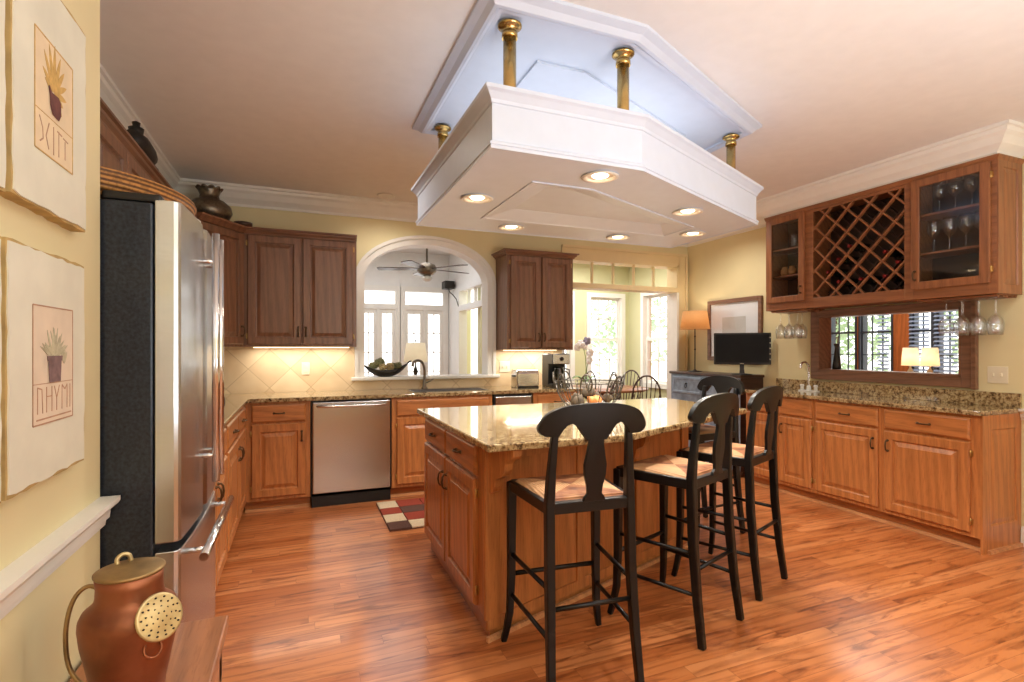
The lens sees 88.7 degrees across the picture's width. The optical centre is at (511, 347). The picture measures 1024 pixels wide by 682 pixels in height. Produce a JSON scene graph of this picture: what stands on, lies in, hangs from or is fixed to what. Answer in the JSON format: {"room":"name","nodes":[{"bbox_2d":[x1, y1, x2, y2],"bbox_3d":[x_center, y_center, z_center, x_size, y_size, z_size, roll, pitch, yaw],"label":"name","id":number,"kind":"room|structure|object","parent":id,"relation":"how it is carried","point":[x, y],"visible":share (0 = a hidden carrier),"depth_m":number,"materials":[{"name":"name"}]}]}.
{"room":"kitchen","nodes":[
{"label":"kitchen","id":0,"kind":"room"},
{"bbox_2d":[0,0,99,681],"bbox_3d":[-1.380,-0.050,1.139,0.700,2.730,7.550,0,0,-22],"label":"wall","id":1,"kind":"structure","parent":0,"point":[31,633],"depth_m":1.22,"materials":[{"name":"beige paint"}]},
{"bbox_2d":[0,236,1,502],"bbox_3d":[-0.817,0.036,0.724,0.030,0.462,0.362,0,0,-22],"label":"canvas","id":2,"kind":"object","parent":1,"relation":"attached to","point":[0,236],"visible":1,"depth_m":0.89},
{"bbox_2d":[0,0,5,191],"bbox_3d":[-0.820,-0.507,0.731,0.030,0.479,0.376,0,0,-22],"label":"canvas","id":3,"kind":"object","parent":1,"relation":"attached to","point":[2,2],"visible":1,"depth_m":0.90},
{"bbox_2d":[0,237,84,500],"bbox_3d":[-0.956,0.036,1.070,0.034,0.462,0.362,0,0,-22],"label":"canvas","id":4,"kind":"object","parent":1,"relation":"attached to","point":[42,406],"visible":1,"depth_m":1.02,"materials":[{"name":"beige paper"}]},
{"bbox_2d":[0,0,85,231],"bbox_3d":[-0.961,-0.510,1.083,0.034,0.474,0.354,0,0,-22],"label":"canvas","id":5,"kind":"object","parent":1,"relation":"attached to","point":[45,46],"visible":0.99,"depth_m":1.05,"materials":[{"name":"fabric"}]},
{"bbox_2d":[0,495,120,619],"bbox_3d":[-0.354,0.442,-0.395,0.046,0.077,3.935,0,0,-22],"label":"trim","id":6,"kind":"structure","parent":1,"relation":"attached to","point":[28,571],"depth_m":1.07,"materials":[{"name":"white paint"}]},
{"bbox_2d":[100,97,158,180],"bbox_3d":[-1.955,-0.506,2.471,0.306,0.992,0.950,0,0,-22],"label":"upper cabinet","id":7,"kind":"object","parent":1,"relation":"attached to","point":[119,151],"visible":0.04,"depth_m":2.39,"materials":[{"name":"brown wood"}]},
{"bbox_2d":[127,121,157,168],"bbox_3d":[-2.024,-1.103,2.858,0.120,0.200,0.360,0,0,-22],"label":"ornament","id":8,"kind":"object","parent":7,"relation":"on","point":[134,130],"visible":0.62,"depth_m":2.76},
{"bbox_2d":[100,63,179,188],"bbox_3d":[-2.210,-1.333,2.845,0.125,0.165,3.465,0,0,-22],"label":"crown molding","id":9,"kind":"structure","parent":1,"relation":"attached to","point":[110,94],"depth_m":3.06,"materials":[{"name":"white paint"}]},
{"bbox_2d":[151,172,173,189],"bbox_3d":[-2.312,-0.506,3.351,0.306,0.992,0.950,0,0,-22],"label":"upper cabinet","id":10,"kind":"object","parent":1,"relation":"attached to","point":[158,178],"visible":0.02,"depth_m":3.05,"materials":[{"name":"brown wood"}]},
{"bbox_2d":[195,212,246,346],"bbox_3d":[-2.469,-0.506,4.186,0.645,0.992,0.765,0,0,-22],"label":"upper cabinet","id":11,"kind":"object","parent":1,"relation":"attached to","point":[231,232],"visible":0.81,"depth_m":4.20,"materials":[{"name":"brown wood"}]},
{"bbox_2d":[191,184,232,219],"bbox_3d":[-2.418,-1.145,4.188,0.330,0.283,0.330,0,0,-22],"label":"vase","id":12,"kind":"object","parent":11,"relation":"on","point":[208,201],"visible":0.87,"depth_m":4.11,"materials":[{"name":"brown metal"}]},
{"bbox_2d":[392,248,449,254],"bbox_3d":[-1.815,-1.685,7.088,3.170,0.100,3.800,0,0,-22],"label":"ceiling","id":13,"kind":"structure","parent":0,"point":[409,250],"depth_m":8.88,"materials":[{"name":"white paint"}]},
{"bbox_2d":[377,248,468,280],"bbox_3d":[-1.167,-1.268,7.131,1.286,0.735,1.229,0,0,-22],"label":"ceiling fan","id":14,"kind":"object","parent":13,"relation":"hanging from","point":[426,269],"visible":0.83,"depth_m":7.01,"materials":[{"name":"grey metal"}]},
{"bbox_2d":[365,252,481,373],"bbox_3d":[-1.815,-0.185,7.088,3.170,3.000,3.800,0,0,-22],"label":"wall","id":15,"kind":"structure","parent":0,"point":[464,283],"depth_m":8.87,"materials":[{"name":"white paint"}]},
{"bbox_2d":[365,284,400,375],"bbox_3d":[-2.266,0.130,8.837,0.750,2.370,0.120,0,0,-22],"label":"door","id":16,"kind":"structure","parent":15,"relation":"in","point":[376,309],"depth_m":8.83,"materials":[{"name":"white paint"}]},
{"bbox_2d":[400,286,447,374],"bbox_3d":[-1.539,0.130,9.132,0.840,2.370,0.120,0,0,-22],"label":"door","id":17,"kind":"structure","parent":15,"relation":"in","point":[441,310],"depth_m":9.11,"materials":[{"name":"white paint"}]},
{"bbox_2d":[351,374,499,380],"bbox_3d":[-0.866,0.295,5.331,1.493,0.030,0.270,0,0,-22],"label":"sill","id":18,"kind":"structure","parent":15,"relation":"attached to","point":[447,376],"depth_m":5.22,"materials":[{"name":"white paint"}]},
{"bbox_2d":[365,361,410,376],"bbox_3d":[-1.240,0.204,5.141,0.512,0.160,0.222,0,0,-22],"label":"bowl","id":19,"kind":"object","parent":18,"relation":"on","point":[386,373],"visible":0.91,"depth_m":5.06,"materials":[{"name":"metal"}]},
{"bbox_2d":[442,281,457,304],"bbox_3d":[-1.030,-0.904,8.784,0.200,0.442,0.408,0,0,-22],"label":"wall speaker","id":20,"kind":"object","parent":15,"relation":"attached to","point":[446,285],"visible":1,"depth_m":8.77,"materials":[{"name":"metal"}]},
{"bbox_2d":[229,206,687,393],"bbox_3d":[-0.039,-0.050,5.678,6.600,2.730,0.150,0,0,-22],"label":"wall","id":21,"kind":"structure","parent":0,"point":[370,233],"depth_m":5.13,"materials":[{"name":"beige paint"}]},
{"bbox_2d":[243,226,356,346],"bbox_3d":[-1.862,-0.506,4.646,0.905,0.992,0.384,0,0,-22],"label":"upper cabinet","id":22,"kind":"object","parent":21,"relation":"attached to","point":[300,286],"visible":0.99,"depth_m":4.49,"materials":[{"name":"brown wood"}]},
{"bbox_2d":[301,362,309,374],"bbox_3d":[-1.900,0.190,4.823,0.070,0.116,0.009,0,0,-22],"label":"wall outlet","id":23,"kind":"object","parent":21,"relation":"attached to","point":[305,366],"visible":1,"depth_m":4.82,"materials":[{"name":"beige plastic"}]},
{"bbox_2d":[224,347,552,393],"bbox_3d":[-0.716,0.193,3.837,3.640,0.416,2.750,0,0,-22],"label":"backsplash","id":24,"kind":"structure","parent":21,"relation":"attached to","point":[246,369],"depth_m":4.86,"materials":[{"name":"tile"}]},
{"bbox_2d":[355,235,495,377],"bbox_3d":[-0.867,-0.421,5.334,1.429,1.403,0.204,0,0,-22],"label":"trim","id":25,"kind":"structure","parent":21,"relation":"attached to","point":[487,276],"depth_m":5.36,"materials":[{"name":"white paint"}]},
{"bbox_2d":[174,178,686,246],"bbox_3d":[-0.348,-1.333,5.403,5.500,0.165,0.125,0,0,-22],"label":"crown molding","id":26,"kind":"structure","parent":21,"relation":"attached to","point":[240,195],"depth_m":4.77,"materials":[{"name":"white paint"}]},
{"bbox_2d":[499,361,509,371],"bbox_3d":[-0.077,0.200,5.559,0.116,0.116,0.016,0,0,-22],"label":"light switch","id":27,"kind":"object","parent":21,"relation":"attached to","point":[504,366],"visible":1,"depth_m":5.56,"materials":[{"name":"beige plastic"}]},
{"bbox_2d":[491,248,578,349],"bbox_3d":[0.245,-0.483,5.502,0.845,1.007,0.384,0,0,-22],"label":"upper cabinet","id":28,"kind":"object","parent":21,"relation":"attached to","point":[534,288],"visible":1,"depth_m":5.34,"materials":[{"name":"brown wood"}]},
{"bbox_2d":[553,244,687,370],"bbox_3d":[1.281,0.083,6.200,1.839,2.465,0.215,0,0,-22],"label":"trim opening","id":29,"kind":"structure","parent":21,"relation":"attached to","point":[676,265],"depth_m":6.25,"materials":[{"name":"beige paint"}]},
{"bbox_2d":[562,292,678,397],"bbox_3d":[1.264,0.318,6.204,1.610,1.994,0.195,0,0,-22],"label":"door frame","id":30,"kind":"structure","parent":21,"relation":"attached to","point":[672,298],"depth_m":6.48,"materials":[{"name":"white paint"}]},
{"bbox_2d":[467,292,470,373],"bbox_3d":[-0.838,-0.050,9.293,0.120,2.730,0.350,0,0,-22],"label":"wall","id":31,"kind":"structure","parent":0,"point":[468,311],"depth_m":9.13,"materials":[{"name":"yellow paint"}]},
{"bbox_2d":[100,0,1023,202],"bbox_3d":[1.010,-1.475,2.110,5.860,0.120,7.550,0,0,-22],"label":"ceiling","id":32,"kind":"structure","parent":0,"point":[322,96],"depth_m":2.69,"materials":[{"name":"paint"}]},
{"bbox_2d":[412,0,761,152],"bbox_3d":[0.583,-1.389,3.070,2.050,0.052,1.450,0,0,-22],"label":"ceiling panel","id":33,"kind":"object","parent":32,"relation":"attached to","point":[564,49],"visible":0.69,"depth_m":2.61,"materials":[{"name":"white paint"}]},
{"bbox_2d":[411,18,763,247],"bbox_3d":[0.583,-1.087,3.070,2.062,0.627,1.462,0,0,-22],"label":"hanging light fixture","id":34,"kind":"object","parent":33,"relation":"hanging from","point":[519,161],"visible":1,"depth_m":2.55,"materials":[{"name":"white paint"}]},
{"bbox_2d":[478,263,666,400],"bbox_3d":[1.228,-0.050,7.568,2.830,2.730,2.400,0,0,-22],"label":"wall","id":35,"kind":"structure","parent":0,"point":[581,272],"depth_m":8.75,"materials":[{"name":"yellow paint"}]},
{"bbox_2d":[566,292,574,384],"bbox_3d":[0.494,-0.145,8.446,1.110,1.560,0.160,0,0,-22],"label":"window","id":36,"kind":"structure","parent":35,"relation":"in","point":[571,366],"depth_m":8.59,"materials":[{"name":"white paint"}]},
{"bbox_2d":[586,292,624,384],"bbox_3d":[1.568,-0.145,8.883,0.750,1.560,0.160,0,0,-22],"label":"window","id":37,"kind":"structure","parent":35,"relation":"in","point":[619,298],"depth_m":8.93,"materials":[{"name":"white paint"}]},
{"bbox_2d":[640,293,666,388],"bbox_3d":[2.384,-0.145,8.189,0.160,1.560,1.080,0,0,-22],"label":"window","id":38,"kind":"structure","parent":35,"relation":"in","point":[645,298],"depth_m":8.60,"materials":[{"name":"white paint"}]},
{"bbox_2d":[215,470,1023,681],"bbox_3d":[1.231,1.365,4.277,13.500,0.100,13.000,0,0,-22],"label":"floor","id":39,"kind":"structure","parent":0,"point":[326,593],"depth_m":2.58,"materials":[{"name":"brown wood"}]},
{"bbox_2d":[69,615,228,681],"bbox_3d":[-0.764,1.035,0.990,0.300,0.560,0.950,0,0,-22],"label":"wooden bench","id":40,"kind":"object","parent":39,"relation":"on","point":[196,653],"visible":0.45,"depth_m":1.31,"materials":[{"name":"brown wood"}]},
{"bbox_2d":[63,552,182,681],"bbox_3d":[-0.797,0.598,1.099,0.222,0.315,0.176,0,0,35],"label":"watering can","id":41,"kind":"object","parent":40,"relation":"on","point":[128,630],"visible":1,"depth_m":1.05,"materials":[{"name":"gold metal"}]},
{"bbox_2d":[100,190,233,622],"bbox_3d":[-1.376,0.440,1.702,0.775,1.750,0.690,0,0,-22],"label":"refrigerator","id":42,"kind":"object","parent":39,"relation":"on","point":[162,273],"visible":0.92,"depth_m":1.49,"materials":[{"name":"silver metal"}]},
{"bbox_2d":[100,166,196,215],"bbox_3d":[-1.444,-0.475,1.723,0.698,0.076,0.798,0,0,-22],"label":"wicker tray","id":43,"kind":"object","parent":42,"relation":"on","point":[110,179],"visible":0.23,"depth_m":1.56,"materials":[{"name":"brown wicker"}]},
{"bbox_2d":[213,428,227,590],"bbox_3d":[-1.736,0.874,2.463,0.676,0.882,0.950,0,0,-22],"label":"base cabinet","id":44,"kind":"object","parent":39,"relation":"on","point":[221,487],"visible":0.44,"depth_m":2.75,"materials":[{"name":"brown wood"}]},
{"bbox_2d":[224,385,582,427],"bbox_3d":[-0.700,0.417,3.837,3.670,0.032,2.737,0,0,-22],"label":"countertop","id":45,"kind":"structure","parent":44,"relation":"on","point":[234,403],"depth_m":4.56,"materials":[{"name":"stone"}]},
{"bbox_2d":[411,359,433,388],"bbox_3d":[-0.888,0.255,5.103,0.254,0.292,0.078,0,0,-45],"label":"faucet","id":46,"kind":"object","parent":45,"relation":"on","point":[424,386],"visible":1,"depth_m":5.13,"materials":[{"name":"grey metal"}]},
{"bbox_2d":[407,387,486,391],"bbox_3d":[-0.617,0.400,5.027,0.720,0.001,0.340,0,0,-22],"label":"sink","id":47,"kind":"object","parent":45,"relation":"in","point":[474,388],"visible":1,"depth_m":5.05,"materials":[{"name":"metal"}]},
{"bbox_2d":[511,369,538,387],"bbox_3d":[0.122,0.309,5.370,0.263,0.184,0.170,0,0,-22],"label":"toaster","id":48,"kind":"object","parent":45,"relation":"on","point":[520,378],"visible":1,"depth_m":5.30,"materials":[{"name":"metal"}]},
{"bbox_2d":[542,353,569,387],"bbox_3d":[0.463,0.230,5.438,0.200,0.354,0.291,0,0,-22],"label":"coffee maker","id":49,"kind":"object","parent":45,"relation":"on","point":[555,363],"visible":0.77,"depth_m":5.37,"materials":[{"name":"black plastic"}]},
{"bbox_2d":[224,407,246,551],"bbox_3d":[-2.138,0.874,3.454,0.676,0.882,1.190,0,0,-22],"label":"base cabinet","id":50,"kind":"object","parent":39,"relation":"on","point":[236,431],"visible":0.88,"depth_m":3.40,"materials":[{"name":"brown wood"}]},
{"bbox_2d":[244,401,309,512],"bbox_3d":[-1.979,0.874,4.455,0.485,0.882,0.626,0,0,-22],"label":"base cabinet","id":51,"kind":"object","parent":39,"relation":"on","point":[277,433],"visible":0.94,"depth_m":4.20,"materials":[{"name":"brown wood"}]},
{"bbox_2d":[310,398,390,507],"bbox_3d":[-1.430,0.874,4.624,0.650,0.882,0.586,0,0,-22],"label":"dishwasher","id":52,"kind":"object","parent":39,"relation":"on","point":[350,440],"visible":0.99,"depth_m":4.40,"materials":[{"name":"silver metal"}]},
{"bbox_2d":[376,497,423,531],"bbox_3d":[-0.500,1.308,4.287,1.100,0.014,0.720,0,0,-22],"label":"rug","id":53,"kind":"object","parent":39,"relation":"on","point":[398,515],"visible":0.34,"depth_m":4.12,"materials":[{"name":"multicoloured fabric"}]},
{"bbox_2d":[391,395,491,497],"bbox_3d":[-0.712,0.874,4.969,0.930,0.882,0.626,0,0,-22],"label":"base cabinet","id":54,"kind":"object","parent":39,"relation":"on","point":[408,439],"visible":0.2,"depth_m":4.61,"materials":[{"name":"brown wood"}]},
{"bbox_2d":[492,393,531,404],"bbox_3d":[-0.079,0.874,5.205,0.390,0.882,0.525,0,0,-22],"label":"trash compactor","id":55,"kind":"object","parent":39,"relation":"on","point":[522,398],"visible":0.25,"depth_m":4.96,"materials":[{"name":"silver metal"}]},
{"bbox_2d":[424,418,687,642],"bbox_3d":[0.418,0.875,3.116,1.682,0.881,1.341,0,0,-22],"label":"kitchen island","id":56,"kind":"object","parent":39,"relation":"on","point":[465,485],"visible":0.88,"depth_m":2.67,"materials":[{"name":"brown wood"}]},
{"bbox_2d":[417,398,746,452],"bbox_3d":[0.570,0.417,3.194,2.020,0.032,1.410,0,0,-22],"label":"island countertop","id":57,"kind":"structure","parent":56,"relation":"on","point":[492,428],"depth_m":2.82,"materials":[{"name":"stone"}]},
{"bbox_2d":[552,371,624,405],"bbox_3d":[0.511,0.278,3.499,0.480,0.235,0.480,0,0,-22],"label":"wire basket","id":58,"kind":"object","parent":57,"relation":"on","point":[565,385],"visible":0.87,"depth_m":3.41,"materials":[{"name":"grey metal"}]},
{"bbox_2d":[532,391,579,403],"bbox_3d":[0.351,0.874,5.401,0.525,0.882,0.626,0,0,-22],"label":"base cabinet","id":59,"kind":"object","parent":39,"relation":"on","point":[550,397],"visible":0.13,"depth_m":5.11,"materials":[{"name":"brown wood"}]},
{"bbox_2d":[501,402,645,681],"bbox_3d":[0.254,0.762,2.201,0.494,1.111,0.487,0,0,-17],"label":"bar stool","id":60,"kind":"object","parent":39,"relation":"on","point":[552,494],"visible":1,"depth_m":2.04,"materials":[{"name":"black paint"}]},
{"bbox_2d":[570,385,648,400],"bbox_3d":[1.326,0.940,7.500,1.220,0.750,1.220,0,0,-22],"label":"table","id":61,"kind":"object","parent":39,"relation":"on","point":[626,388],"visible":0.16,"depth_m":7.31,"materials":[{"name":"brown wood"}]},
{"bbox_2d":[572,337,598,387],"bbox_3d":[0.961,0.206,7.178,0.315,0.718,0.412,0,0,40],"label":"potted orchid","id":62,"kind":"object","parent":61,"relation":"on","point":[583,344],"visible":0.93,"depth_m":7.10,"materials":[{"name":"white plant"}]},
{"bbox_2d":[618,370,640,399],"bbox_3d":[1.780,0.833,8.243,0.442,0.969,0.492,0,0,38],"label":"chair","id":63,"kind":"object","parent":39,"relation":"on","point":[628,370],"visible":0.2,"depth_m":8.37,"materials":[{"name":"brown wood"}]},
{"bbox_2d":[631,375,661,398],"bbox_3d":[1.781,0.833,6.994,0.442,0.969,0.492,0,0,10],"label":"chair","id":64,"kind":"object","parent":39,"relation":"on","point":[646,376],"visible":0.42,"depth_m":6.79,"materials":[{"name":"brown wood"}]},
{"bbox_2d":[607,393,743,650],"bbox_3d":[0.815,0.762,2.580,0.494,1.111,0.487,0,0,-42],"label":"bar stool","id":65,"kind":"object","parent":39,"relation":"on","point":[690,474],"visible":0.99,"depth_m":2.47,"materials":[{"name":"black paint"}]},
{"bbox_2d":[669,370,764,476],"bbox_3d":[2.242,0.795,5.854,0.350,1.040,1.100,0,0,-22],"label":"dresser","id":66,"kind":"object","parent":39,"relation":"on","point":[684,384],"visible":0.25,"depth_m":5.79,"materials":[{"name":"grey wood"}]},
{"bbox_2d":[680,311,710,371],"bbox_3d":[2.121,-0.083,6.074,0.340,0.715,0.340,0,0,-22],"label":"table lamp","id":67,"kind":"object","parent":66,"relation":"on","point":[691,320],"visible":1,"depth_m":5.96,"materials":[{"name":"fabric"}]},
{"bbox_2d":[714,333,770,374],"bbox_3d":[2.363,0.060,5.385,0.540,0.430,0.200,0,0,22],"label":"monitor","id":68,"kind":"object","parent":66,"relation":"on","point":[741,349],"visible":1,"depth_m":5.36,"materials":[{"name":"black plastic"}]},
{"bbox_2d":[688,376,745,536],"bbox_3d":[1.362,0.762,3.813,0.487,1.111,0.494,0,0,-22],"label":"bar stool","id":69,"kind":"object","parent":39,"relation":"on","point":[722,384],"visible":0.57,"depth_m":3.72,"materials":[{"name":"black paint"}]},
{"bbox_2d":[671,386,787,600],"bbox_3d":[1.262,0.762,3.021,0.494,1.111,0.487,0,0,-44],"label":"bar stool","id":70,"kind":"object","parent":39,"relation":"on","point":[747,456],"visible":0.85,"depth_m":2.90,"materials":[{"name":"black paint"}]},
{"bbox_2d":[746,393,783,491],"bbox_3d":[2.519,0.874,4.989,0.494,0.882,0.370,0,0,-22],"label":"bar cabinet","id":71,"kind":"object","parent":39,"relation":"on","point":[761,471],"visible":0.21,"depth_m":4.91,"materials":[{"name":"brown wood"}]},
{"bbox_2d":[778,397,819,502],"bbox_3d":[2.656,0.874,4.651,0.494,0.882,0.360,0,0,-22],"label":"bar cabinet","id":72,"kind":"object","parent":39,"relation":"on","point":[796,416],"visible":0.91,"depth_m":4.55,"materials":[{"name":"brown wood"}]},
{"bbox_2d":[815,400,887,522],"bbox_3d":[2.827,0.874,4.229,0.494,0.882,0.550,0,0,-22],"label":"bar cabinet","id":73,"kind":"object","parent":39,"relation":"on","point":[848,436],"visible":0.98,"depth_m":4.11,"materials":[{"name":"brown wood"}]},
{"bbox_2d":[882,407,1022,554],"bbox_3d":[3.051,0.874,3.678,0.494,0.882,0.640,0,0,-22],"label":"bar cabinet","id":74,"kind":"object","parent":39,"relation":"on","point":[948,477],"visible":0.99,"depth_m":3.47,"materials":[{"name":"brown wood"}]},
{"bbox_2d":[745,378,1021,415],"bbox_3d":[2.817,0.368,4.293,0.470,0.130,1.925,0,0,-22],"label":"countertop","id":75,"kind":"structure","parent":74,"relation":"on","point":[954,401],"depth_m":3.99,"materials":[{"name":"stone"}]},
{"bbox_2d":[798,361,819,391],"bbox_3d":[2.706,0.261,4.833,0.144,0.280,0.180,0,0,-22],"label":"bar faucet","id":76,"kind":"object","parent":75,"relation":"on","point":[808,388],"visible":1,"depth_m":4.84,"materials":[{"name":"silver metal"}]},
{"bbox_3d":[4.814,0.905,6.218,0.400,0.820,1.000,0,0,-22],"label":"console table","id":77,"kind":"object","parent":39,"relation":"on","visible":0},
{"bbox_2d":[901,348,919,371],"bbox_3d":[4.784,0.245,6.292,0.184,0.500,0.184,0,0,-22],"label":"table lamp","id":78,"kind":"object","parent":77,"relation":"on","point":[910,356],"visible":0.6,"depth_m":6.23,"materials":[{"name":"beige fabric"}]},
{"bbox_2d":[920,348,939,372],"bbox_3d":[4.863,0.245,6.098,0.184,0.500,0.184,0,0,-22],"label":"table lamp","id":79,"kind":"object","parent":77,"relation":"on","point":[929,356],"visible":0.65,"depth_m":6.04,"materials":[{"name":"beige fabric"}]},
{"bbox_3d":[-1.199,0.955,6.528,0.520,0.720,0.520,0,0,-22],"label":"side table","id":80,"kind":"object","parent":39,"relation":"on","visible":0},
{"bbox_2d":[404,339,427,374],"bbox_3d":[-1.199,0.242,6.529,0.300,0.705,0.300,0,0,-22],"label":"lamp","id":81,"kind":"object","parent":80,"relation":"on","point":[413,351],"visible":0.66,"depth_m":6.42,"materials":[{"name":"fabric"}]},
{"bbox_2d":[688,156,1023,525],"bbox_3d":[3.633,-0.050,3.094,0.140,2.730,7.400,0,0,-22],"label":"wall","id":82,"kind":"structure","parent":0,"point":[734,266],"depth_m":5.31,"materials":[{"name":"beige paint"}]},
{"bbox_2d":[707,295,762,359],"bbox_3d":[2.447,-0.203,5.788,0.030,0.692,0.775,0,0,-22],"label":"framed picture","id":83,"kind":"object","parent":82,"relation":"attached to","point":[743,314],"visible":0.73,"depth_m":5.78,"materials":[{"name":"brown wood"}]},
{"bbox_2d":[722,316,745,332],"bbox_3d":[2.449,-0.203,5.789,0.002,0.285,0.335,0,0,-22],"label":"print","id":84,"kind":"object","parent":83,"relation":"attached to","point":[730,324],"depth_m":5.79},
{"bbox_2d":[687,119,1023,246],"bbox_3d":[2.624,-1.333,4.867,0.395,0.165,3.355,0,0,-22],"label":"crown molding","id":85,"kind":"structure","parent":82,"relation":"attached to","point":[1006,137],"depth_m":3.87,"materials":[{"name":"white paint"}]},
{"bbox_2d":[764,153,1023,313],"bbox_3d":[2.908,-0.793,4.261,0.346,0.913,1.832,0,0,-22],"label":"wall cabinet","id":86,"kind":"object","parent":82,"relation":"attached to","point":[986,262],"visible":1,"depth_m":3.93,"materials":[{"name":"brown wood"}]},
{"bbox_2d":[773,246,797,254],"bbox_3d":[2.679,-0.923,4.903,0.234,0.016,0.430,0,0,-22],"label":"shelf","id":87,"kind":"object","parent":86,"relation":"attached to","point":[792,250],"depth_m":5.00,"materials":[{"name":"brown wood"}]},
{"bbox_2d":[773,273,797,279],"bbox_3d":[2.679,-0.673,4.903,0.234,0.016,0.430,0,0,-22],"label":"shelf","id":88,"kind":"object","parent":86,"relation":"attached to","point":[792,276],"depth_m":4.98,"materials":[{"name":"brown wood"}]},
{"bbox_2d":[858,275,882,284],"bbox_3d":[2.949,-0.560,4.302,0.278,0.074,0.074,0,0,-22],"label":"wine bottle","id":89,"kind":"object","parent":86,"relation":"in","point":[870,280],"visible":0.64,"depth_m":4.27,"materials":[{"name":"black glass"}]},
{"bbox_2d":[882,248,903,257],"bbox_3d":[3.021,-0.749,4.126,0.278,0.074,0.074,0,0,-22],"label":"wine bottle","id":90,"kind":"object","parent":86,"relation":"in","point":[896,254],"visible":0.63,"depth_m":4.09,"materials":[{"name":"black glass"}]},
{"bbox_2d":[882,272,903,281],"bbox_3d":[3.021,-0.560,4.126,0.278,0.074,0.074,0,0,-22],"label":"wine bottle","id":91,"kind":"object","parent":86,"relation":"in","point":[895,278],"visible":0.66,"depth_m":4.09,"materials":[{"name":"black glass"}]},
{"bbox_2d":[920,203,978,221],"bbox_3d":[3.170,-0.963,3.694,0.234,0.016,0.500,0,0,-22],"label":"shelf","id":92,"kind":"object","parent":86,"relation":"attached to","point":[964,211],"depth_m":3.75,"materials":[{"name":"brown wood"}]},
{"bbox_2d":[920,245,978,258],"bbox_3d":[3.170,-0.683,3.694,0.234,0.016,0.500,0,0,-22],"label":"shelf","id":93,"kind":"object","parent":86,"relation":"attached to","point":[969,251],"depth_m":3.74,"materials":[{"name":"brown wood"}]},
{"bbox_2d":[811,300,978,389],"bbox_3d":[3.106,-0.026,4.329,0.177,0.642,1.295,0,0,-22],"label":"window","id":94,"kind":"structure","parent":82,"relation":"in","point":[967,376],"depth_m":4.13,"materials":[{"name":"brown wood"}]},
{"bbox_2d":[832,343,840,368],"bbox_3d":[2.967,0.074,4.788,0.072,0.235,0.071,0,0,-22],"label":"vase","id":95,"kind":"object","parent":94,"relation":"on","point":[836,364],"visible":0.93,"depth_m":4.77,"materials":[{"name":"ceramic"}]},
{"bbox_2d":[987,366,1007,383],"bbox_3d":[3.341,0.185,3.607,0.016,0.116,0.116,0,0,-22],"label":"light switch","id":96,"kind":"object","parent":82,"relation":"attached to","point":[995,374],"visible":1,"depth_m":3.61,"materials":[{"name":"beige plastic"}]},
{"bbox_2d":[857,314,908,371],"bbox_3d":[4.151,-0.050,6.057,3.050,2.730,4.000,0,0,-22],"label":"wall","id":97,"kind":"structure","parent":0,"point":[900,321],"depth_m":7.07,"materials":[{"name":"brown wood"}]},
{"bbox_2d":[831,317,856,369],"bbox_3d":[4.981,-0.135,7.840,0.170,1.800,0.460,0,0,-22],"label":"window","id":98,"kind":"structure","parent":97,"relation":"in","point":[833,320],"depth_m":7.88,"materials":[{"name":"paint"}]},
{"bbox_2d":[858,314,892,370],"bbox_3d":[5.168,-0.135,7.381,0.170,1.800,0.470,0,0,-22],"label":"window","id":99,"kind":"structure","parent":97,"relation":"in","point":[863,331],"depth_m":7.55,"materials":[{"name":"paint"}]},
{"bbox_2d":[876,315,889,369],"bbox_3d":[5.109,-0.195,7.212,0.045,1.620,0.160,0,0,-22],"label":"window blind","id":100,"kind":"object","parent":99,"relation":"attached to","point":[877,315],"visible":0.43,"depth_m":7.21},
{"bbox_2d":[909,312,933,372],"bbox_3d":[5.388,-0.135,6.840,0.170,1.800,0.280,0,0,-22],"label":"window","id":101,"kind":"structure","parent":97,"relation":"in","point":[931,330],"depth_m":6.91,"materials":[{"name":"paint"}]},
{"bbox_2d":[908,312,929,370],"bbox_3d":[5.279,-0.195,6.795,0.045,1.620,0.240,0,0,-22],"label":"window blind","id":102,"kind":"object","parent":101,"relation":"attached to","point":[928,312],"visible":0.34,"depth_m":6.79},
{"bbox_2d":[934,312,957,372],"bbox_3d":[5.500,-0.135,6.561,0.170,1.800,0.300,0,0,-22],"label":"window","id":103,"kind":"structure","parent":97,"relation":"in","point":[939,313],"depth_m":6.65,"materials":[{"name":"paint"}]},
{"bbox_2d":[933,311,957,371],"bbox_3d":[5.392,-0.195,6.517,0.045,1.620,0.260,0,0,-22],"label":"window blind","id":104,"kind":"object","parent":103,"relation":"attached to","point":[950,362],"visible":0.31,"depth_m":6.50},
{"label":"outside","id":105,"kind":"structure","parent":0,"visible":0},
{"bbox_2d":[591,297,666,378],"bbox_3d":[2.966,-0.129,13.736,2.468,3.702,2.406,0,0,-22],"label":"tree","id":106,"kind":"object","parent":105,"point":[613,303],"visible":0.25,"depth_m":13.49,"materials":[{"name":"green plant"}]},
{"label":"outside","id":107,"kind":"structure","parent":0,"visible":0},
{"bbox_2d":[836,315,920,370],"bbox_3d":[6.791,-0.172,10.949,2.897,3.788,2.897,0,0,-22],"label":"tree","id":108,"kind":"object","parent":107,"point":[843,337],"visible":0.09,"depth_m":10.40,"materials":[{"name":"green plant"}]},
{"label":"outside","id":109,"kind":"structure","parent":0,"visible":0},
{"bbox_2d":[944,311,957,373],"bbox_3d":[8.148,-0.178,8.097,2.632,3.800,2.688,0,0,-22],"label":"tree","id":110,"kind":"object","parent":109,"point":[947,317],"visible":0.07,"depth_m":8.66,"materials":[{"name":"green plant"}]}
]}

